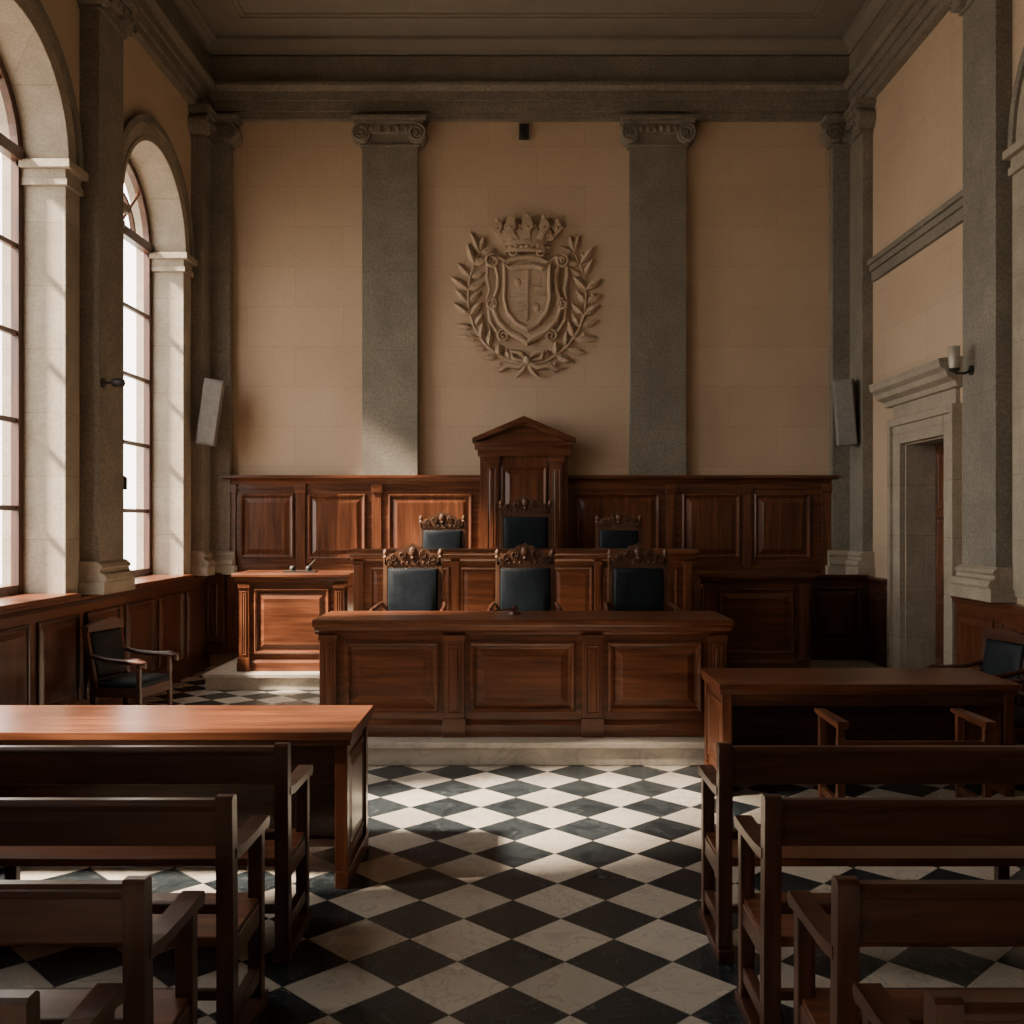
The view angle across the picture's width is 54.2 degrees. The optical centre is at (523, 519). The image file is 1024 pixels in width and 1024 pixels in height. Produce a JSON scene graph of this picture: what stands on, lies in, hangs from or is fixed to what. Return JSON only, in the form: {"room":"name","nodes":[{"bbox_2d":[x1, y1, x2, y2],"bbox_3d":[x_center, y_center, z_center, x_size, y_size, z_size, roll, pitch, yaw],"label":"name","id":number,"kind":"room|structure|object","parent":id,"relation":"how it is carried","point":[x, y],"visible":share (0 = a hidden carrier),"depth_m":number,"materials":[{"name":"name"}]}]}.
{"room":"courtroom","nodes":[
{"label":"courtroom","id":0,"kind":"room"},
{"bbox_2d":[0,0,190,592],"bbox_3d":[-4.800,-2.300,5.000,0.600,8.700,18.800,0,0,0],"label":"wall","id":1,"kind":"structure","parent":0,"point":[146,90],"depth_m":9.77,"materials":[{"name":"paint"}]},
{"bbox_2d":[0,56,25,596],"bbox_3d":[-4.905,-1.900,8.740,0.130,5.260,2.060,0,0,0],"label":"window","id":2,"kind":"structure","parent":1,"relation":"in","point":[12,148],"depth_m":9.68,"materials":[{"name":"glass"}]},
{"bbox_2d":[0,593,80,610],"bbox_3d":[-4.635,0.739,8.740,0.530,0.042,2.260,0,0,0],"label":"window sill","id":3,"kind":"structure","parent":1,"relation":"attached to","point":[25,599],"depth_m":9.15,"materials":[{"name":"brown wood"}]},
{"bbox_2d":[8,0,88,593],"bbox_3d":[-4.660,-2.045,8.740,0.520,5.550,2.740,0,0,0],"label":"trim","id":4,"kind":"structure","parent":1,"relation":"attached to","point":[68,172],"depth_m":9.81,"materials":[{"name":"beige stone"}]},
{"bbox_2d":[0,576,209,704],"bbox_3d":[-4.435,1.405,4.990,0.130,1.290,17.984,0,0,0],"label":"wainscot","id":5,"kind":"structure","parent":1,"relation":"attached to","point":[43,658],"depth_m":9.99,"materials":[{"name":"brown wood"}]},
{"bbox_2d":[76,0,139,594],"bbox_3d":[-4.335,-2.410,10.430,0.330,6.320,0.890,0,0,0],"label":"pilaster","id":6,"kind":"object","parent":1,"relation":"attached to","point":[104,24],"visible":0.99,"depth_m":10.22,"materials":[{"name":"grey stone"}]},
{"bbox_2d":[100,378,124,387],"bbox_3d":[-4.190,-1.400,10.200,0.220,0.100,0.100,0,0,0],"label":"camera","id":7,"kind":"object","parent":6,"relation":"attached to","point":[116,382],"visible":1,"depth_m":10.17,"materials":[{"name":"metal"}]},
{"bbox_2d":[123,158,153,576],"bbox_3d":[-4.905,-1.900,12.120,0.130,5.260,2.060,0,0,0],"label":"window","id":8,"kind":"structure","parent":1,"relation":"in","point":[144,244],"depth_m":13.05,"materials":[{"name":"glass"}]},
{"bbox_2d":[123,114,197,574],"bbox_3d":[-4.660,-2.045,12.120,0.520,5.550,2.740,0,0,0],"label":"trim","id":9,"kind":"structure","parent":1,"relation":"attached to","point":[138,128],"depth_m":13.11,"materials":[{"name":"grey stone"}]},
{"bbox_2d":[134,574,193,586],"bbox_3d":[-4.635,0.739,12.120,0.530,0.042,2.260,0,0,0],"label":"window sill","id":10,"kind":"structure","parent":1,"relation":"attached to","point":[146,580],"depth_m":12.28,"materials":[{"name":"brown wood"}]},
{"bbox_2d":[134,0,215,103],"bbox_3d":[-4.365,-6.110,5.000,0.270,1.080,18.000,0,0,0],"label":"trim","id":11,"kind":"structure","parent":1,"relation":"attached to","point":[175,34],"depth_m":12.66,"materials":[{"name":"grey stone"}]},
{"bbox_2d":[188,104,217,575],"bbox_3d":[-4.355,-2.410,13.720,0.290,6.320,0.690,0,0,0],"label":"pilaster","id":12,"kind":"object","parent":1,"relation":"attached to","point":[201,117],"visible":0.86,"depth_m":13.51,"materials":[{"name":"grey stone"}]},
{"bbox_2d":[194,378,224,445],"bbox_3d":[-4.261,-1.450,13.580,0.400,0.910,0.434,0,0,-15],"label":"loudspeaker","id":13,"kind":"object","parent":12,"relation":"attached to","point":[210,408],"visible":1,"depth_m":13.38,"materials":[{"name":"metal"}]},
{"bbox_2d":[203,573,223,653],"bbox_3d":[-4.300,1.285,13.795,0.304,1.130,0.090,0,0,0],"label":"wainscot","id":14,"kind":"structure","parent":1,"relation":"attached to","point":[214,584],"depth_m":13.79,"materials":[{"name":"brown wood"}]},
{"bbox_2d":[0,666,1023,1023],"bbox_3d":[0.075,2.150,5.000,10.350,0.200,19.200,0,0,0],"label":"floor","id":15,"kind":"structure","parent":0,"point":[476,894],"depth_m":5.22,"materials":[{"name":"stone"}]},
{"bbox_2d":[0,983,125,1023],"bbox_3d":[-2.595,1.552,2.465,3.016,0.997,0.550,0,0,0],"label":"wooden bench","id":16,"kind":"object","parent":15,"relation":"on","point":[99,1005],"visible":1,"depth_m":2.54,"materials":[{"name":"brown wood"}]},
{"bbox_2d":[0,875,205,1023],"bbox_3d":[-2.595,1.544,3.145,3.016,1.012,0.550,0,0,0],"label":"wooden bench","id":17,"kind":"object","parent":15,"relation":"on","point":[31,911],"visible":1,"depth_m":2.90,"materials":[{"name":"brown wood"}]},
{"bbox_2d":[81,618,178,704],"bbox_3d":[-3.898,1.512,9.918,0.689,1.075,0.664,0,0,10],"label":"leather armchair","id":18,"kind":"object","parent":15,"relation":"on","point":[106,650],"visible":0.76,"depth_m":9.78,"materials":[{"name":"black leather"}]},
{"bbox_2d":[0,794,269,1023],"bbox_3d":[-2.595,1.544,4.015,3.016,1.012,0.550,0,0,0],"label":"wooden bench","id":19,"kind":"object","parent":15,"relation":"on","point":[228,919],"visible":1,"depth_m":3.77,"materials":[{"name":"brown wood"}]},
{"bbox_2d":[0,742,312,962],"bbox_3d":[-2.595,1.544,4.895,3.016,1.012,0.550,0,0,0],"label":"wooden bench","id":20,"kind":"object","parent":15,"relation":"on","point":[287,849],"visible":0.81,"depth_m":4.65,"materials":[{"name":"brown wood"}]},
{"bbox_2d":[0,705,373,888],"bbox_3d":[-2.335,1.610,5.915,2.770,0.880,0.810,0,0,0],"label":"table","id":21,"kind":"object","parent":15,"relation":"on","point":[333,739],"visible":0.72,"depth_m":5.90,"materials":[{"name":"brown wood"}]},
{"bbox_2d":[368,737,703,765],"bbox_3d":[0.000,1.800,9.840,3.960,0.500,3.080,0,0,0],"label":"dais","id":22,"kind":"object","parent":15,"relation":"on","point":[382,751],"visible":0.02,"depth_m":8.34,"materials":[{"name":"beige stone"}]},
{"bbox_2d":[369,543,446,610],"bbox_3d":[-1.110,0.890,9.738,0.744,1.320,0.615,0,0,0],"label":"chair","id":23,"kind":"object","parent":22,"relation":"on","point":[412,575],"visible":0.64,"depth_m":9.95,"materials":[{"name":"leather"}]},
{"bbox_2d":[346,548,698,610],"bbox_3d":[-0.015,0.945,11.655,3.990,1.210,0.690,0,0,0],"label":"desk","id":24,"kind":"object","parent":22,"relation":"on","point":[581,574],"visible":0.39,"depth_m":11.38,"materials":[{"name":"brown wood"}]},
{"bbox_2d":[312,611,733,737],"bbox_3d":[-0.010,1.350,8.925,3.580,1.000,0.870,0,0,0],"label":"desk","id":25,"kind":"object","parent":22,"relation":"on","point":[445,674],"visible":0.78,"depth_m":8.53,"materials":[{"name":"brown wood"}]},
{"bbox_2d":[493,605,520,614],"bbox_3d":[-0.153,0.810,9.000,0.256,0.079,0.110,0,0,0],"label":"gavel","id":26,"kind":"object","parent":25,"relation":"on","point":[514,608],"visible":1,"depth_m":8.96,"materials":[{"name":"brown wood"}]},
{"bbox_2d":[487,543,562,610],"bbox_3d":[0.010,0.890,9.738,0.744,1.320,0.615,0,0,0],"label":"chair","id":27,"kind":"object","parent":22,"relation":"on","point":[524,575],"visible":0.62,"depth_m":9.95,"materials":[{"name":"leather"}]},
{"bbox_2d":[604,543,681,610],"bbox_3d":[1.140,0.890,9.738,0.744,1.320,0.615,0,0,0],"label":"chair","id":28,"kind":"object","parent":22,"relation":"on","point":[637,575],"visible":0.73,"depth_m":9.95,"materials":[{"name":"leather"}]},
{"bbox_2d":[203,657,883,689],"bbox_3d":[0.395,1.625,12.095,8.510,0.850,3.590,0,0,0],"label":"dais","id":29,"kind":"object","parent":15,"relation":"on","point":[226,676],"visible":0.12,"depth_m":12.04,"materials":[{"name":"beige stone"}]},
{"bbox_2d":[231,570,352,671],"bbox_3d":[-2.840,1.250,12.580,1.440,1.200,0.840,0,0,0],"label":"desk","id":30,"kind":"object","parent":29,"relation":"on","point":[277,609],"visible":0.8,"depth_m":12.22,"materials":[{"name":"brown wood"}]},
{"bbox_2d":[283,559,317,572],"bbox_3d":[-2.780,0.568,12.450,0.400,0.163,0.160,0,0,0],"label":"inkstand","id":31,"kind":"object","parent":30,"relation":"on","point":[292,568],"visible":1,"depth_m":12.42,"materials":[{"name":"metal"}]},
{"bbox_2d":[419,511,465,547],"bbox_3d":[-1.050,0.540,12.607,0.744,1.320,0.615,0,0,0],"label":"chair","id":32,"kind":"object","parent":29,"relation":"on","point":[442,529],"visible":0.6,"depth_m":12.84,"materials":[{"name":"leather"}]},
{"bbox_2d":[472,416,575,547],"bbox_3d":[0.000,-0.105,13.700,1.400,2.610,0.380,0,0,0],"label":"wood panel","id":33,"kind":"object","parent":29,"relation":"on","point":[523,455],"visible":0.66,"depth_m":13.61,"materials":[{"name":"brown wood"}]},
{"bbox_2d":[496,494,554,547],"bbox_3d":[0.020,0.434,12.669,0.863,1.531,0.713,0,0,0],"label":"chair","id":34,"kind":"object","parent":29,"relation":"on","point":[525,519],"visible":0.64,"depth_m":12.92,"materials":[{"name":"leather"}]},
{"bbox_2d":[595,511,641,547],"bbox_3d":[1.220,0.540,12.607,0.744,1.320,0.615,0,0,0],"label":"chair","id":35,"kind":"object","parent":29,"relation":"on","point":[618,529],"visible":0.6,"depth_m":12.84,"materials":[{"name":"leather"}]},
{"bbox_2d":[692,570,816,667],"bbox_3d":[2.840,1.250,12.580,1.440,1.200,0.840,0,0,0],"label":"desk","id":36,"kind":"object","parent":29,"relation":"on","point":[768,609],"visible":0.7,"depth_m":12.22,"materials":[{"name":"brown wood"}]},
{"bbox_2d":[700,668,1020,796],"bbox_3d":[2.550,1.630,7.775,2.220,0.840,0.830,0,0,0],"label":"table","id":37,"kind":"object","parent":15,"relation":"on","point":[743,706],"visible":0.59,"depth_m":7.83,"materials":[{"name":"brown wood"}]},
{"bbox_2d":[698,742,1023,962],"bbox_3d":[2.425,1.544,4.895,3.056,1.012,0.550,0,0,0],"label":"wooden bench","id":38,"kind":"object","parent":15,"relation":"on","point":[736,764],"visible":0.82,"depth_m":4.65,"materials":[{"name":"brown wood"}]},
{"bbox_2d":[734,794,1023,1023],"bbox_3d":[2.425,1.544,4.015,3.056,1.012,0.550,0,0,0],"label":"wooden bench","id":39,"kind":"object","parent":15,"relation":"on","point":[765,918],"visible":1,"depth_m":3.77,"materials":[{"name":"brown wood"}]},
{"bbox_2d":[814,708,995,796],"bbox_3d":[2.560,1.683,6.780,1.030,0.735,0.540,0,0,0],"label":"bench","id":40,"kind":"object","parent":15,"relation":"on","point":[824,715],"visible":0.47,"depth_m":6.60,"materials":[{"name":"brown wood"}]},
{"bbox_2d":[787,875,1023,1023],"bbox_3d":[2.425,1.544,3.145,3.056,1.012,0.550,0,0,0],"label":"wooden bench","id":41,"kind":"object","parent":15,"relation":"on","point":[862,911],"visible":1,"depth_m":2.90,"materials":[{"name":"brown wood"}]},
{"bbox_2d":[852,983,1023,1023],"bbox_3d":[2.425,1.552,2.465,3.056,0.997,0.550,0,0,0],"label":"wooden bench","id":42,"kind":"object","parent":15,"relation":"on","point":[877,1006],"visible":1,"depth_m":2.22,"materials":[{"name":"brown wood"}]},
{"bbox_2d":[923,628,1023,743],"bbox_3d":[4.069,1.512,8.962,0.689,1.075,0.664,0,0,-12],"label":"leather armchair","id":43,"kind":"object","parent":15,"relation":"on","point":[1000,657],"visible":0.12,"depth_m":8.99,"materials":[{"name":"black leather"}]},
{"bbox_2d":[1006,678,1023,744],"bbox_3d":[4.016,1.512,8.066,0.689,1.075,0.664,0,0,5],"label":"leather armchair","id":44,"kind":"object","parent":15,"relation":"on","point":[1018,711],"visible":0.02,"depth_m":7.81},
{"bbox_2d":[208,122,828,665],"bbox_3d":[0.075,-2.300,14.200,10.350,8.700,0.400,0,0,0],"label":"wall","id":45,"kind":"structure","parent":0,"point":[757,193],"depth_m":14.00,"materials":[{"name":"paint"}]},
{"bbox_2d":[210,114,242,574],"bbox_3d":[-4.270,-2.410,13.855,0.670,6.320,0.290,0,0,0],"label":"pilaster","id":46,"kind":"object","parent":45,"relation":"attached to","point":[227,126],"visible":0.53,"depth_m":13.84,"materials":[{"name":"grey stone"}]},
{"bbox_2d":[351,114,427,474],"bbox_3d":[-1.860,-3.090,13.865,1.040,4.960,0.270,0,0,0],"label":"pilaster","id":47,"kind":"object","parent":45,"relation":"attached to","point":[390,145],"visible":0.99,"depth_m":13.86,"materials":[{"name":"grey stone"}]},
{"bbox_2d":[519,124,528,139],"bbox_3d":[0.000,-5.421,13.920,0.140,0.239,0.160,0,0,0],"label":"security camera","id":48,"kind":"object","parent":45,"relation":"attached to","point":[523,128],"visible":1,"depth_m":13.90,"materials":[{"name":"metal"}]},
{"bbox_2d":[451,212,601,377],"bbox_3d":[0.031,-3.119,13.914,2.110,2.287,0.172,0,0,0],"label":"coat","id":49,"kind":"object","parent":45,"relation":"attached to","point":[527,301],"visible":1,"depth_m":13.92,"materials":[{"name":"beige stone"}]},
{"bbox_2d":[208,36,849,121],"bbox_3d":[0.075,-6.110,13.865,9.150,1.080,0.270,0,0,0],"label":"trim","id":50,"kind":"structure","parent":45,"relation":"attached to","point":[256,78],"depth_m":13.86,"materials":[{"name":"grey stone"}]},
{"bbox_2d":[222,475,837,652],"bbox_3d":[0.085,0.610,13.900,8.510,2.480,0.200,0,0,0],"label":"wainscot","id":51,"kind":"structure","parent":45,"relation":"attached to","point":[279,522],"depth_m":13.88,"materials":[{"name":"brown wood"}]},
{"bbox_2d":[619,114,696,474],"bbox_3d":[1.860,-3.090,13.865,1.050,4.960,0.270,0,0,0],"label":"pilaster","id":52,"kind":"object","parent":45,"relation":"attached to","point":[657,145],"visible":0.99,"depth_m":13.86,"materials":[{"name":"grey stone"}]},
{"bbox_2d":[819,114,849,573],"bbox_3d":[4.450,-2.410,13.855,0.630,6.320,0.290,0,0,0],"label":"pilaster","id":53,"kind":"object","parent":45,"relation":"attached to","point":[833,125],"visible":0.55,"depth_m":13.84,"materials":[{"name":"grey stone"}]},
{"bbox_2d":[193,0,865,35],"bbox_3d":[0.075,-6.750,5.000,10.350,0.200,19.200,0,0,0],"label":"ceiling","id":54,"kind":"structure","parent":0,"point":[842,14],"depth_m":13.11,"materials":[{"name":"grey paint"}]},
{"bbox_2d":[222,0,836,22],"bbox_3d":[0.065,-6.630,5.050,7.830,0.040,16.500,0,0,0],"label":"trim","id":55,"kind":"structure","parent":54,"relation":"attached to","point":[233,7],"depth_m":13.18,"materials":[{"name":"grey paint"}]},
{"bbox_2d":[867,0,1023,667],"bbox_3d":[4.950,-2.300,5.000,0.600,8.700,18.800,0,0,0],"label":"wall","id":56,"kind":"structure","parent":0,"point":[918,131],"depth_m":11.88,"materials":[{"name":"paint"}]},
{"bbox_2d":[809,574,867,659],"bbox_3d":[4.140,1.285,13.245,0.804,1.130,0.110,0,0,0],"label":"wainscot","id":57,"kind":"structure","parent":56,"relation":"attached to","point":[837,602],"depth_m":13.22,"materials":[{"name":"brown wood"}]},
{"bbox_2d":[842,98,876,576],"bbox_3d":[4.515,-2.410,13.600,0.270,6.320,0.820,0,0,0],"label":"pilaster","id":58,"kind":"object","parent":56,"relation":"attached to","point":[860,117],"visible":0.87,"depth_m":13.33,"materials":[{"name":"grey stone"}]},
{"bbox_2d":[832,378,857,445],"bbox_3d":[4.362,-1.450,13.600,0.341,0.897,0.434,0,0,15],"label":"loudspeaker","id":59,"kind":"object","parent":58,"relation":"attached to","point":[843,389],"visible":1,"depth_m":13.40,"materials":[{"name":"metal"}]},
{"bbox_2d":[866,577,886,667],"bbox_3d":[4.585,1.300,13.255,0.130,1.100,1.454,0,0,0],"label":"wainscot","id":60,"kind":"structure","parent":56,"relation":"attached to","point":[876,586],"depth_m":12.88,"materials":[{"name":"brown wood"}]},
{"bbox_2d":[843,0,947,104],"bbox_3d":[4.515,-6.110,5.000,0.270,1.080,18.000,0,0,0],"label":"trim","id":61,"kind":"structure","parent":56,"relation":"attached to","point":[883,35],"depth_m":12.54,"materials":[{"name":"grey stone"}]},
{"bbox_2d":[867,189,962,281],"bbox_3d":[4.595,-3.290,11.725,0.110,0.280,3.050,0,0,0],"label":"trim","id":62,"kind":"structure","parent":56,"relation":"attached to","point":[949,215],"depth_m":11.60,"materials":[{"name":"grey stone"}]},
{"bbox_2d":[869,356,962,667],"bbox_3d":[4.690,0.060,11.560,0.680,3.580,2.120,0,0,0],"label":"trim","id":63,"kind":"structure","parent":56,"relation":"attached to","point":[924,399],"depth_m":12.18,"materials":[{"name":"grey stone"}]},
{"bbox_2d":[935,444,943,664],"bbox_3d":[5.001,0.470,11.560,0.138,2.760,1.240,0,0,0],"label":"door","id":64,"kind":"structure","parent":56,"relation":"in","point":[939,449],"depth_m":12.01,"materials":[{"name":"brown wood"}]},
{"bbox_2d":[947,0,1016,602],"bbox_3d":[4.505,-2.395,9.880,0.290,6.350,0.990,0,0,0],"label":"pilaster","id":65,"kind":"object","parent":56,"relation":"attached to","point":[985,574],"visible":1,"depth_m":9.71,"materials":[{"name":"grey stone"}]},
{"bbox_2d":[948,345,973,374],"bbox_3d":[4.375,-1.595,10.020,0.239,0.290,0.110,0,0,0],"label":"lamp","id":66,"kind":"object","parent":65,"relation":"attached to","point":[953,351],"visible":1,"depth_m":9.98,"materials":[{"name":"glass"}]},
{"bbox_2d":[950,596,1023,742],"bbox_3d":[4.585,1.420,3.300,0.130,1.260,14.604,0,0,0],"label":"wainscot","id":67,"kind":"structure","parent":56,"relation":"attached to","point":[972,616],"depth_m":10.05,"materials":[{"name":"brown wood"}]},
{"bbox_2d":[1002,46,1023,598],"bbox_3d":[4.601,-2.045,8.150,0.102,5.550,2.740,0,0,0],"label":"trim","id":68,"kind":"structure","parent":56,"relation":"attached to","point":[1014,152],"depth_m":9.35,"materials":[{"name":"grey stone"}]}
]}

